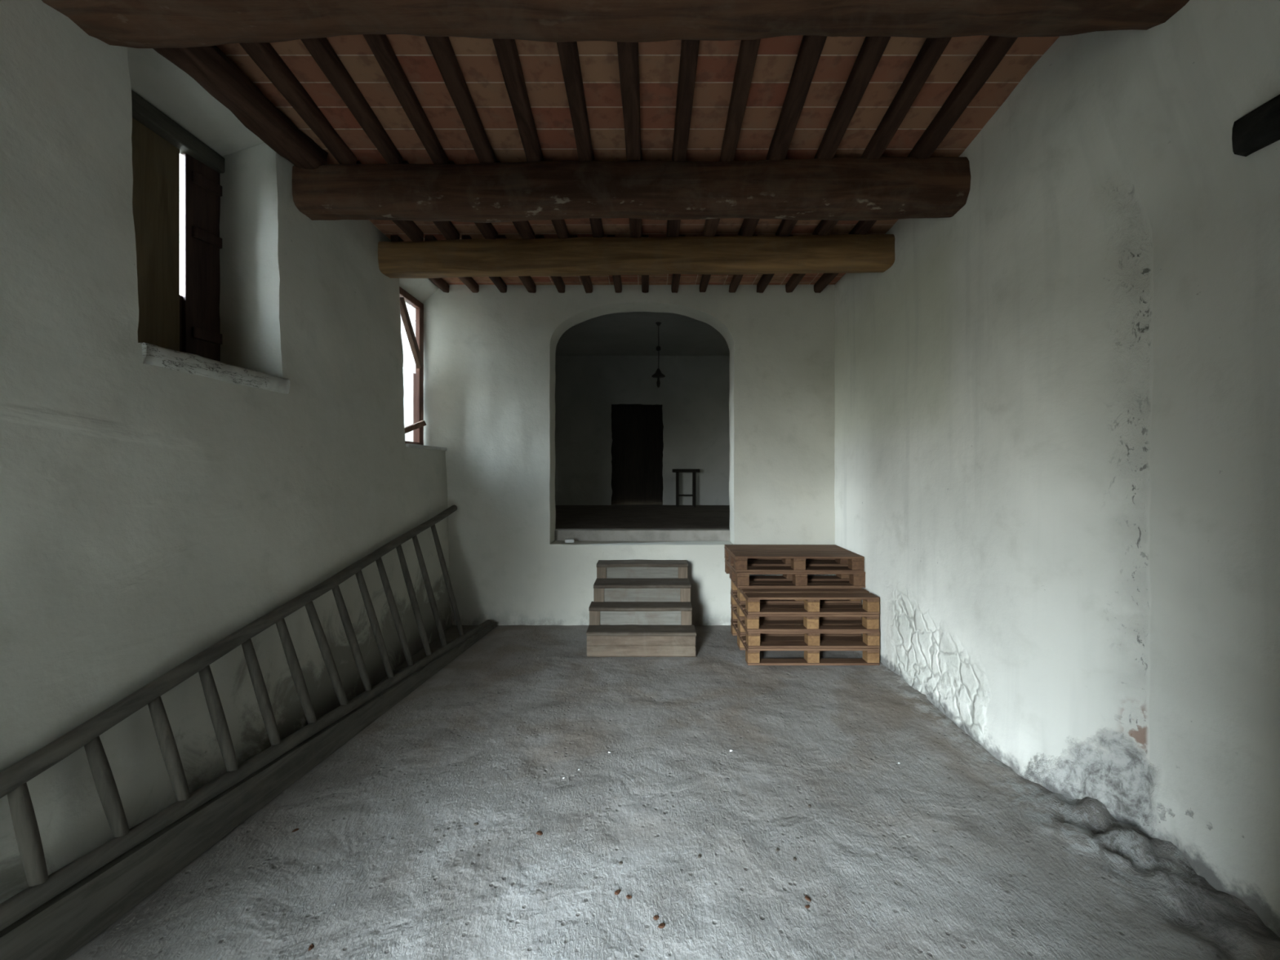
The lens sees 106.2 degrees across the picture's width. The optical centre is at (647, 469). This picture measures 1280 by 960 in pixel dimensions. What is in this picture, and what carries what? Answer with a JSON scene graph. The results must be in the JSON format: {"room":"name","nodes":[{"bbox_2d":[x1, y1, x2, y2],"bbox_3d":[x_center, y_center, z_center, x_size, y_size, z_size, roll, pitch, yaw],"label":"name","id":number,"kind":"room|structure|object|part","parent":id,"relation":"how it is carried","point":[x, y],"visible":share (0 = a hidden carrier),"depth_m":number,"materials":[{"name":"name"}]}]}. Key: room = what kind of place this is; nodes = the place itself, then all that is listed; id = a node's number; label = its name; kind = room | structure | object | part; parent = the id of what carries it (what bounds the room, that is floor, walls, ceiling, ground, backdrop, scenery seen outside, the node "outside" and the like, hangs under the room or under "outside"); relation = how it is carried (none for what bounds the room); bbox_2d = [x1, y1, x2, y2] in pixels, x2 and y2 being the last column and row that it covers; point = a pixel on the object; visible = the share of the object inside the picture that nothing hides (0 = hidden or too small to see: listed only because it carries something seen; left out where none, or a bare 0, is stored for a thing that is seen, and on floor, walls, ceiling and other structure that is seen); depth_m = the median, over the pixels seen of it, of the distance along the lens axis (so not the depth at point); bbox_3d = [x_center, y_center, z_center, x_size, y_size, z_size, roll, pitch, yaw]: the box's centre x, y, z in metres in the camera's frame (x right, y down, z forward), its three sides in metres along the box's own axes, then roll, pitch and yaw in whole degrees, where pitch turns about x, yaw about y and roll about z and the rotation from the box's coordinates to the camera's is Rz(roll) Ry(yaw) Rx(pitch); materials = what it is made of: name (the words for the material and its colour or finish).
{"room":"old storage room","nodes":[
{"label":"old storage room","id":0,"kind":"room"},
{"bbox_2d":[179,153,181,295],"bbox_3d":[-3.975,-0.875,3.830,3.050,5.050,0.460,0,0,0],"label":"sky","id":1,"kind":"structure","parent":0,"point":[180,153],"depth_m":3.60,"materials":[{"name":"paint"}]},
{"bbox_2d":[0,0,452,903],"bbox_3d":[-2.250,-0.376,1.785,0.480,4.064,6.388,0,0,0],"label":"wall","id":2,"kind":"structure","parent":0,"point":[150,515],"depth_m":2.04,"materials":[{"name":"paint"}]},
{"bbox_2d":[131,89,289,394],"bbox_3d":[-2.318,-1.120,2.380,0.494,1.380,0.910,0,0,0],"label":"window","id":3,"kind":"structure","parent":2,"relation":"in","point":[176,331],"depth_m":2.51,"materials":[{"name":"brown wood"}]},
{"bbox_2d":[131,117,179,351],"bbox_3d":[-2.510,-1.133,2.274,0.035,1.235,0.592,0,0,0],"label":"shutter","id":4,"kind":"object","parent":3,"relation":"attached to","point":[155,158],"depth_m":2.44,"materials":[{"name":"brown wood"}]},
{"bbox_2d":[179,153,222,361],"bbox_3d":[-2.491,-1.135,2.665,0.097,1.250,0.260,0,0,0],"label":"shutter","id":5,"kind":"object","parent":3,"relation":"attached to","point":[200,335],"depth_m":2.66,"materials":[{"name":"brown wood"}]},
{"bbox_3d":[-2.132,-0.481,2.390,0.122,0.102,0.800,0,0,0],"label":"sill","id":6,"kind":"part","parent":3,"relation":"part of","materials":[{"name":"grey stone"}]},
{"bbox_2d":[152,45,328,169],"bbox_3d":[-2.062,-1.909,2.400,0.204,0.220,1.104,0,0,0],"label":"ceiling beam","id":7,"kind":"structure","parent":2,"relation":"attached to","point":[210,67],"depth_m":2.43,"materials":[{"name":"brown wood"}]},
{"bbox_2d":[399,286,447,450],"bbox_3d":[-2.640,-0.949,4.506,1.180,1.503,0.848,0,0,0],"label":"window","id":8,"kind":"structure","parent":2,"relation":"in","point":[415,334],"depth_m":4.83,"materials":[{"name":"brown wood"}]},
{"bbox_3d":[-2.340,-1.300,4.500,0.004,0.660,0.700,0,0,0],"label":"glass pane","id":9,"kind":"part","parent":8,"relation":"part of","materials":[{"name":"white"}]},
{"bbox_3d":[-2.330,-0.963,4.520,0.070,1.475,0.820,0,0,0],"label":"frame","id":10,"kind":"part","parent":8,"relation":"part of","materials":[{"name":"brown wood"}]},
{"bbox_3d":[-2.100,-0.212,4.530,0.100,0.030,0.780,0,0,0],"label":"sill","id":11,"kind":"part","parent":8,"relation":"part of","materials":[{"name":"grey stone"}]},
{"bbox_2d":[41,0,1189,48],"bbox_3d":[0.000,-1.849,1.766,4.804,0.390,0.374,0,0,0],"label":"ceiling beam","id":12,"kind":"structure","parent":2,"relation":"attached to","point":[134,24],"depth_m":1.79,"materials":[{"name":"brown wood"}]},
{"bbox_2d":[292,155,970,222],"bbox_3d":[-0.100,-1.744,2.998,4.502,0.343,0.246,0,0,0],"label":"ceiling beam","id":13,"kind":"structure","parent":2,"relation":"attached to","point":[886,188],"depth_m":2.89,"materials":[{"name":"brown wood"}]},
{"bbox_2d":[239,42,356,164],"bbox_3d":[-1.853,-1.995,2.390,0.101,0.264,1.193,0,0,0],"label":"joist","id":14,"kind":"object","parent":13,"relation":"on","point":[264,55],"visible":0.78,"depth_m":2.51,"materials":[{"name":"brown wood"}]},
{"bbox_2d":[424,36,497,163],"bbox_3d":[-0.983,-1.996,2.390,0.097,0.266,1.194,0,0,0],"label":"joist","id":15,"kind":"object","parent":13,"relation":"on","point":[441,47],"visible":0.78,"depth_m":2.49,"materials":[{"name":"brown wood"}]},
{"bbox_2d":[492,38,543,161],"bbox_3d":[-0.679,-1.995,2.390,0.095,0.265,1.194,0,0,-1],"label":"joist","id":16,"kind":"object","parent":13,"relation":"on","point":[506,50],"visible":0.79,"depth_m":2.50,"materials":[{"name":"brown wood"}]},
{"bbox_2d":[556,41,594,161],"bbox_3d":[-0.380,-1.997,2.390,0.094,0.266,1.194,0,0,0],"label":"joist","id":17,"kind":"object","parent":13,"relation":"on","point":[568,52],"visible":0.73,"depth_m":2.50,"materials":[{"name":"brown wood"}]},
{"bbox_2d":[617,41,641,160],"bbox_3d":[-0.091,-1.996,2.390,0.106,0.264,1.194,0,0,0],"label":"joist","id":18,"kind":"object","parent":13,"relation":"on","point":[628,52],"visible":0.77,"depth_m":2.49,"materials":[{"name":"brown wood"}]},
{"bbox_2d":[766,35,826,159],"bbox_3d":[0.782,-1.995,2.390,0.108,0.268,1.193,0,0,0],"label":"joist","id":19,"kind":"object","parent":13,"relation":"on","point":[811,46],"visible":0.82,"depth_m":2.49,"materials":[{"name":"brown wood"}]},
{"bbox_2d":[813,35,890,159],"bbox_3d":[1.073,-1.996,2.390,0.102,0.262,1.193,0,0,0],"label":"joist","id":20,"kind":"object","parent":13,"relation":"on","point":[873,48],"visible":0.79,"depth_m":2.48,"materials":[{"name":"brown wood"}]},
{"bbox_2d":[907,35,1017,159],"bbox_3d":[1.659,-1.994,2.390,0.102,0.268,1.193,0,0,0],"label":"joist","id":21,"kind":"object","parent":13,"relation":"on","point":[995,48],"visible":0.78,"depth_m":2.49,"materials":[{"name":"brown wood"}]},
{"bbox_2d":[377,234,894,278],"bbox_3d":[-0.100,-1.725,3.893,4.402,0.285,0.250,0,0,1],"label":"ceiling beam","id":22,"kind":"structure","parent":2,"relation":"attached to","point":[736,255],"depth_m":3.79,"materials":[{"name":"brown wood"}]},
{"bbox_2d":[355,160,423,241],"bbox_3d":[-1.851,-1.890,3.450,0.096,0.116,0.863,0,0,0],"label":"joist","id":23,"kind":"object","parent":22,"relation":"on","point":[414,233],"visible":0.32,"depth_m":3.71,"materials":[{"name":"brown wood"}]},
{"bbox_2d":[390,235,449,293],"bbox_3d":[-2.068,-1.869,4.445,0.075,0.101,1.051,0,0,0],"label":"joist","id":24,"kind":"object","parent":22,"relation":"on","point":[439,282],"visible":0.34,"depth_m":4.71,"materials":[{"name":"brown wood"}]},
{"bbox_2d":[424,235,479,293],"bbox_3d":[-1.774,-1.869,4.445,0.072,0.101,1.051,0,0,1],"label":"joist","id":25,"kind":"object","parent":22,"relation":"on","point":[469,282],"visible":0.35,"depth_m":4.71,"materials":[{"name":"brown wood"}]},
{"bbox_2d":[448,160,497,239],"bbox_3d":[-1.260,-1.891,3.450,0.103,0.117,0.864,0,0,0],"label":"joist","id":26,"kind":"object","parent":22,"relation":"on","point":[487,230],"visible":0.24,"depth_m":3.72,"materials":[{"name":"brown wood"}]},
{"bbox_2d":[462,235,506,293],"bbox_3d":[-1.481,-1.871,4.445,0.072,0.106,1.051,0,0,0],"label":"joist","id":27,"kind":"object","parent":22,"relation":"on","point":[498,282],"visible":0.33,"depth_m":4.72,"materials":[{"name":"brown wood"}]},
{"bbox_2d":[496,160,534,239],"bbox_3d":[-0.971,-1.891,3.450,0.102,0.114,0.863,0,0,1],"label":"joist","id":28,"kind":"object","parent":22,"relation":"on","point":[524,228],"visible":0.27,"depth_m":3.70,"materials":[{"name":"brown wood"}]},
{"bbox_2d":[497,235,536,293],"bbox_3d":[-1.192,-1.872,4.445,0.086,0.103,1.052,0,0,0],"label":"joist","id":29,"kind":"object","parent":22,"relation":"on","point":[527,281],"visible":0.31,"depth_m":4.73,"materials":[{"name":"brown wood"}]},
{"bbox_2d":[534,235,564,293],"bbox_3d":[-0.885,-1.869,4.445,0.077,0.099,1.051,0,0,0],"label":"joist","id":30,"kind":"object","parent":22,"relation":"on","point":[558,282],"visible":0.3,"depth_m":4.71,"materials":[{"name":"brown wood"}]},
{"bbox_2d":[551,218,568,238],"bbox_3d":[-0.678,-1.891,3.450,0.091,0.112,0.863,0,0,0],"label":"joist","id":31,"kind":"object","parent":22,"relation":"on","point":[560,226],"visible":0.31,"depth_m":3.69,"materials":[{"name":"brown wood"}]},
{"bbox_2d":[568,235,592,293],"bbox_3d":[-0.604,-1.869,4.445,0.080,0.101,1.051,0,0,0],"label":"joist","id":32,"kind":"object","parent":22,"relation":"on","point":[586,281],"visible":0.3,"depth_m":4.71,"materials":[{"name":"brown wood"}]},
{"bbox_2d":[607,235,622,293],"bbox_3d":[-0.299,-1.869,4.445,0.073,0.098,1.051,0,0,0],"label":"joist","id":33,"kind":"object","parent":22,"relation":"on","point":[616,278],"visible":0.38,"depth_m":4.71,"materials":[{"name":"brown wood"}]},
{"bbox_2d":[629,217,642,237],"bbox_3d":[-0.091,-1.888,3.450,0.101,0.116,0.863,0,0,0],"label":"joist","id":34,"kind":"object","parent":22,"relation":"on","point":[635,224],"visible":0.27,"depth_m":3.66,"materials":[{"name":"brown wood"}]},
{"bbox_2d":[641,235,648,293],"bbox_3d":[-0.023,-1.870,4.445,0.072,0.102,1.051,0,0,0],"label":"joist","id":35,"kind":"object","parent":22,"relation":"on","point":[645,278],"visible":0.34,"depth_m":4.71,"materials":[{"name":"brown wood"}]},
{"bbox_2d":[666,219,680,236],"bbox_3d":[0.198,-1.893,3.450,0.106,0.116,0.864,0,0,0],"label":"joist","id":36,"kind":"object","parent":22,"relation":"on","point":[673,225],"visible":0.26,"depth_m":3.67,"materials":[{"name":"brown wood"}]},
{"bbox_2d":[671,235,685,293],"bbox_3d":[0.278,-1.868,4.445,0.074,0.099,1.051,0,0,0],"label":"joist","id":37,"kind":"object","parent":22,"relation":"on","point":[676,277],"visible":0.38,"depth_m":4.69,"materials":[{"name":"brown wood"}]},
{"bbox_2d":[699,235,719,292],"bbox_3d":[0.562,-1.871,4.445,0.078,0.098,1.052,0,0,0],"label":"joist","id":38,"kind":"object","parent":22,"relation":"on","point":[704,283],"visible":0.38,"depth_m":4.71,"materials":[{"name":"brown wood"}]},
{"bbox_2d":[702,218,719,236],"bbox_3d":[0.493,-1.891,3.450,0.097,0.113,0.863,0,0,0],"label":"joist","id":39,"kind":"object","parent":22,"relation":"on","point":[711,225],"visible":0.27,"depth_m":3.67,"materials":[{"name":"brown wood"}]},
{"bbox_2d":[728,235,757,293],"bbox_3d":[0.866,-1.870,4.445,0.076,0.099,1.051,0,0,1],"label":"joist","id":40,"kind":"object","parent":22,"relation":"on","point":[736,279],"visible":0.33,"depth_m":4.71,"materials":[{"name":"brown wood"}]},
{"bbox_2d":[737,217,759,235],"bbox_3d":[0.790,-1.891,3.450,0.098,0.114,0.863,0,0,-1],"label":"joist","id":41,"kind":"object","parent":22,"relation":"on","point":[748,228],"visible":0.26,"depth_m":3.67,"materials":[{"name":"brown wood"}]},
{"bbox_2d":[756,235,793,293],"bbox_3d":[1.155,-1.871,4.445,0.079,0.100,1.051,0,0,0],"label":"joist","id":42,"kind":"object","parent":22,"relation":"on","point":[765,279],"visible":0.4,"depth_m":4.71,"materials":[{"name":"brown wood"}]},
{"bbox_2d":[775,219,797,235],"bbox_3d":[1.074,-1.893,3.450,0.099,0.114,0.863,0,0,1],"label":"joist","id":43,"kind":"object","parent":22,"relation":"on","point":[785,228],"visible":0.26,"depth_m":3.68,"materials":[{"name":"brown wood"}]},
{"bbox_2d":[785,273,805,293],"bbox_3d":[1.446,-1.871,4.445,0.079,0.100,1.051,0,0,1],"label":"joist","id":44,"kind":"object","parent":22,"relation":"on","point":[795,279],"visible":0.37,"depth_m":4.72,"materials":[{"name":"brown wood"}]},
{"bbox_2d":[812,219,838,235],"bbox_3d":[1.379,-1.891,3.450,0.101,0.117,0.863,0,0,0],"label":"joist","id":45,"kind":"object","parent":22,"relation":"on","point":[824,227],"visible":0.23,"depth_m":3.68,"materials":[{"name":"brown wood"}]},
{"bbox_2d":[813,272,839,293],"bbox_3d":[1.747,-1.870,4.445,0.081,0.104,1.051,0,0,0],"label":"joist","id":46,"kind":"object","parent":22,"relation":"on","point":[825,279],"visible":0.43,"depth_m":4.71,"materials":[{"name":"brown wood"}]},
{"bbox_2d":[848,220,876,234],"bbox_3d":[1.661,-1.892,3.450,0.091,0.110,0.863,0,0,0],"label":"joist","id":47,"kind":"object","parent":22,"relation":"on","point":[862,227],"visible":0.23,"depth_m":3.68,"materials":[{"name":"brown wood"}]},
{"bbox_2d":[400,302,413,441],"bbox_3d":[0.000,-0.600,5.269,5.800,3.400,0.070,0,0,0],"label":"sky","id":48,"kind":"structure","parent":0,"point":[407,373],"depth_m":5.23,"materials":[{"name":"paint"}]},
{"bbox_2d":[423,284,835,625],"bbox_3d":[-0.125,-0.376,5.082,4.356,4.057,0.305,0,0,0],"label":"wall","id":49,"kind":"structure","parent":0,"point":[489,353],"depth_m":4.95,"materials":[{"name":"paint"}]},
{"bbox_2d":[564,538,573,542],"bbox_3d":[-0.817,0.743,5.030,0.095,0.036,0.060,0,0,-8],"label":"lump","id":50,"kind":"object","parent":49,"relation":"on","point":[566,540],"visible":1,"depth_m":5.00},
{"bbox_2d":[555,528,729,541],"bbox_3d":[-0.050,0.854,5.289,2.400,0.393,0.150,0,0,0],"label":"step","id":51,"kind":"structure","parent":49,"relation":"attached to","point":[578,535],"depth_m":5.21,"materials":[{"name":"stone"}]},
{"bbox_2d":[216,34,1058,284],"bbox_3d":[-0.100,-2.075,1.800,5.300,0.350,7.000,0,0,0],"label":"ceiling","id":52,"kind":"structure","parent":0,"point":[477,60],"depth_m":2.62,"materials":[{"name":"ceramic"}]},
{"bbox_2d":[300,37,402,164],"bbox_3d":[-1.558,-1.995,2.390,0.087,0.266,1.193,0,0,0],"label":"joist","id":53,"kind":"object","parent":52,"relation":"attached to","point":[321,50],"visible":0.83,"depth_m":2.50,"materials":[{"name":"brown wood"}]},
{"bbox_2d":[362,34,448,164],"bbox_3d":[-1.270,-1.994,2.390,0.092,0.265,1.192,0,0,0],"label":"joist","id":54,"kind":"object","parent":52,"relation":"attached to","point":[380,45],"visible":0.8,"depth_m":2.49,"materials":[{"name":"brown wood"}]},
{"bbox_2d":[402,160,459,239],"bbox_3d":[-1.558,-1.892,3.450,0.098,0.116,0.863,0,0,-1],"label":"joist","id":55,"kind":"object","parent":52,"relation":"attached to","point":[448,230],"visible":0.33,"depth_m":3.71,"materials":[{"name":"brown wood"}]},
{"bbox_2d":[589,217,603,237],"bbox_3d":[-0.392,-1.891,3.450,0.090,0.115,0.864,0,0,0],"label":"joist","id":56,"kind":"object","parent":52,"relation":"attached to","point":[596,224],"visible":0.28,"depth_m":3.67,"materials":[{"name":"brown wood"}]},
{"bbox_2d":[671,40,699,161],"bbox_3d":[0.200,-1.996,2.390,0.085,0.266,1.193,0,0,-1],"label":"joist","id":57,"kind":"object","parent":52,"relation":"attached to","point":[689,48],"visible":0.74,"depth_m":2.50,"materials":[{"name":"brown wood"}]},
{"bbox_2d":[719,39,760,161],"bbox_3d":[0.483,-1.996,2.390,0.092,0.262,1.193,0,0,0],"label":"joist","id":58,"kind":"object","parent":52,"relation":"attached to","point":[748,49],"visible":0.8,"depth_m":2.50,"materials":[{"name":"brown wood"}]},
{"bbox_2d":[860,37,951,159],"bbox_3d":[1.360,-1.994,2.390,0.088,0.266,1.193,0,0,0],"label":"joist","id":59,"kind":"object","parent":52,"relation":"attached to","point":[932,49],"visible":0.76,"depth_m":2.50,"materials":[{"name":"brown wood"}]},
{"bbox_2d":[555,355,729,505],"bbox_3d":[0.000,-0.776,8.999,5.638,3.097,0.036,0,0,0],"label":"wall","id":60,"kind":"structure","parent":0,"point":[693,393],"depth_m":9.00,"materials":[{"name":"paint"}]},
{"bbox_2d":[611,404,663,504],"bbox_3d":[-0.196,-0.323,9.155,1.200,2.100,0.230,0,0,0],"label":"door","id":61,"kind":"structure","parent":60,"relation":"in","point":[637,429],"depth_m":9.23,"materials":[{"name":"brown wood"}]},
{"bbox_3d":[-0.196,-0.323,9.150,1.200,2.100,0.220,0,0,0],"label":"frame","id":62,"kind":"part","parent":61,"relation":"part of","materials":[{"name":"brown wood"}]},
{"bbox_2d":[555,311,729,355],"bbox_3d":[0.000,-2.195,7.222,5.800,0.110,3.956,0,0,0],"label":"ceiling","id":63,"kind":"structure","parent":0,"point":[628,333],"depth_m":7.73,"materials":[{"name":"paint"}]},
{"bbox_2d":[651,321,665,387],"bbox_3d":[0.157,-1.669,7.000,0.197,0.944,0.200,0,0,0],"label":"pendant lamp","id":64,"kind":"object","parent":63,"relation":"hanging from","point":[658,374],"visible":1,"depth_m":6.98,"materials":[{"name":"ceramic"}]},
{"bbox_3d":[0.157,-1.417,7.000,0.197,0.120,0.200,0,0,0],"label":"lamp shade","id":65,"kind":"part","parent":64,"relation":"part of","materials":[{"name":"metal"}]},
{"bbox_3d":[0.159,-1.778,7.000,0.014,0.723,0.012,0,0,0],"label":"cord","id":66,"kind":"part","parent":64,"relation":"part of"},
{"bbox_3d":[0.157,-1.277,7.000,0.055,0.160,0.056,0,0,0],"label":"bulb","id":67,"kind":"part","parent":64,"relation":"part of","materials":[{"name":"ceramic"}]},
{"bbox_2d":[555,504,729,528],"bbox_3d":[0.000,0.661,7.232,5.600,0.006,3.736,0,0,0],"label":"floor","id":68,"kind":"structure","parent":0,"point":[613,516],"depth_m":6.83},
{"bbox_2d":[671,469,699,506],"bbox_3d":[0.682,0.321,8.600,0.470,0.672,0.340,0,0,0],"label":"stool","id":69,"kind":"object","parent":68,"relation":"on","point":[677,471],"visible":1,"depth_m":8.46,"materials":[{"name":"brown wood"}]},
{"bbox_3d":[0.532,0.351,8.720,0.035,0.612,0.035,0,0,0],"label":"leg","id":70,"kind":"part","parent":69,"relation":"part of","materials":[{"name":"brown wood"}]},
{"bbox_3d":[0.532,0.351,8.480,0.035,0.612,0.035,0,0,0],"label":"leg","id":71,"kind":"part","parent":69,"relation":"part of","materials":[{"name":"brown wood"}]},
{"bbox_3d":[0.832,0.351,8.720,0.035,0.612,0.035,0,0,0],"label":"leg","id":72,"kind":"part","parent":69,"relation":"part of","materials":[{"name":"brown wood"}]},
{"bbox_3d":[0.832,0.351,8.480,0.035,0.612,0.035,0,0,0],"label":"leg","id":73,"kind":"part","parent":69,"relation":"part of","materials":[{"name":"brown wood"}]},
{"bbox_2d":[65,625,1279,959],"bbox_3d":[0.075,1.575,1.625,4.750,0.126,6.750,0,0,0],"label":"floor","id":74,"kind":"structure","parent":0,"point":[945,851],"depth_m":2.08,"materials":[{"name":"concrete"}]},
{"bbox_2d":[0,505,491,931],"bbox_3d":[-1.903,0.962,3.025,0.417,1.214,3.667,0,0,4],"label":"wooden ladder","id":75,"kind":"object","parent":74,"relation":"on","point":[42,887],"visible":1,"depth_m":2.13,"materials":[{"name":"grey wood"}]},
{"bbox_3d":[-1.980,0.705,3.030,0.072,0.700,3.671,0,0,1],"label":"rail","id":76,"kind":"part","parent":75,"relation":"part of","materials":[{"name":"grey wood"}]},
{"bbox_2d":[0,622,497,959],"bbox_3d":[-1.757,1.484,3.025,0.039,0.225,3.772,0,0,6],"label":"plank","id":77,"kind":"object","parent":74,"relation":"on","point":[61,926],"visible":0.98,"depth_m":1.88,"materials":[{"name":"grey wood"}]},
{"bbox_2d":[308,943,314,951],"bbox_3d":[-1.128,1.597,1.610,0.016,0.004,0.022,0,0,-38],"label":"scrap","id":78,"kind":"object","parent":74,"relation":"on","point":[311,946],"visible":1,"depth_m":1.61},
{"bbox_2d":[535,831,542,835],"bbox_3d":[-0.475,1.595,2.113,0.032,0.005,0.022,0,0,35],"label":"scrap","id":79,"kind":"object","parent":74,"relation":"on","point":[539,833],"visible":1,"depth_m":2.11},
{"bbox_2d":[613,889,621,894],"bbox_3d":[-0.114,1.600,1.822,0.026,0.005,0.022,0,0,0],"label":"scrap","id":80,"kind":"object","parent":74,"relation":"on","point":[618,891],"visible":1,"depth_m":1.82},
{"bbox_2d":[586,560,696,657],"bbox_3d":[-0.054,1.256,4.489,0.932,0.678,0.846,0,0,0],"label":"wooden steps","id":81,"kind":"structure","parent":74,"relation":"on","point":[639,608],"depth_m":4.28,"materials":[{"name":"brown wood"}]},
{"bbox_2d":[653,915,658,919],"bbox_3d":[0.031,1.597,1.716,0.019,0.004,0.021,0,0,37],"label":"scrap","id":82,"kind":"object","parent":74,"relation":"on","point":[655,917],"visible":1,"depth_m":1.71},
{"bbox_2d":[657,922,665,928],"bbox_3d":[0.050,1.596,1.686,0.021,0.005,0.026,0,0,40],"label":"scrap","id":83,"kind":"object","parent":74,"relation":"on","point":[661,925],"visible":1,"depth_m":1.68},
{"bbox_2d":[730,617,879,665],"bbox_3d":[1.350,1.521,4.305,1.076,0.138,0.800,0,0,0],"label":"wooden pallet","id":84,"kind":"object","parent":74,"relation":"on","point":[811,655],"visible":0.58,"depth_m":3.94,"materials":[{"name":"brown wood"}]},
{"bbox_2d":[730,604,879,648],"bbox_3d":[1.354,1.383,4.311,1.076,0.138,0.800,0,0,0],"label":"wooden pallet","id":85,"kind":"object","parent":84,"relation":"on","point":[811,639],"visible":0.61,"depth_m":3.94,"materials":[{"name":"brown wood"}]},
{"bbox_2d":[730,590,879,631],"bbox_3d":[1.347,1.245,4.305,1.076,0.138,0.800,0,0,0],"label":"wooden pallet","id":86,"kind":"object","parent":85,"relation":"on","point":[870,623],"visible":0.64,"depth_m":3.93,"materials":[{"name":"brown wood"}]},
{"bbox_2d":[730,580,879,614],"bbox_3d":[1.352,1.107,4.309,1.076,0.138,0.800,0,0,0],"label":"wooden pallet","id":87,"kind":"object","parent":86,"relation":"on","point":[811,597],"visible":0.76,"depth_m":3.97,"materials":[{"name":"brown wood"}]},
{"bbox_2d":[724,558,865,587],"bbox_3d":[1.352,0.969,4.560,1.132,0.138,0.675,0,0,0],"label":"wooden pallet","id":88,"kind":"object","parent":87,"relation":"on","point":[856,580],"visible":0.56,"depth_m":4.26,"materials":[{"name":"brown wood"}]},
{"bbox_2d":[724,544,864,572],"bbox_3d":[1.344,0.831,4.564,1.132,0.138,0.675,0,0,1],"label":"wooden pallet","id":89,"kind":"object","parent":88,"relation":"on","point":[795,556],"visible":1,"depth_m":4.40,"materials":[{"name":"brown wood"}]},
{"bbox_2d":[804,895,811,902],"bbox_3d":[0.599,1.599,1.793,0.027,0.004,0.016,0,0,44],"label":"scrap","id":90,"kind":"object","parent":74,"relation":"on","point":[806,897],"visible":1,"depth_m":1.79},
{"bbox_2d":[834,0,1279,937],"bbox_3d":[2.063,-0.376,1.785,0.279,4.061,6.383,0,0,-1],"label":"wall","id":91,"kind":"structure","parent":0,"point":[1057,431],"depth_m":2.19,"materials":[{"name":"paint"}]},
{"bbox_2d":[1231,93,1279,156],"bbox_3d":[2.125,-1.185,1.310,0.075,0.130,0.820,0,0,0],"label":"lintel","id":92,"kind":"object","parent":91,"relation":"attached to","point":[1260,128],"visible":1,"depth_m":1.65,"materials":[{"name":"brown wood"}]}
]}

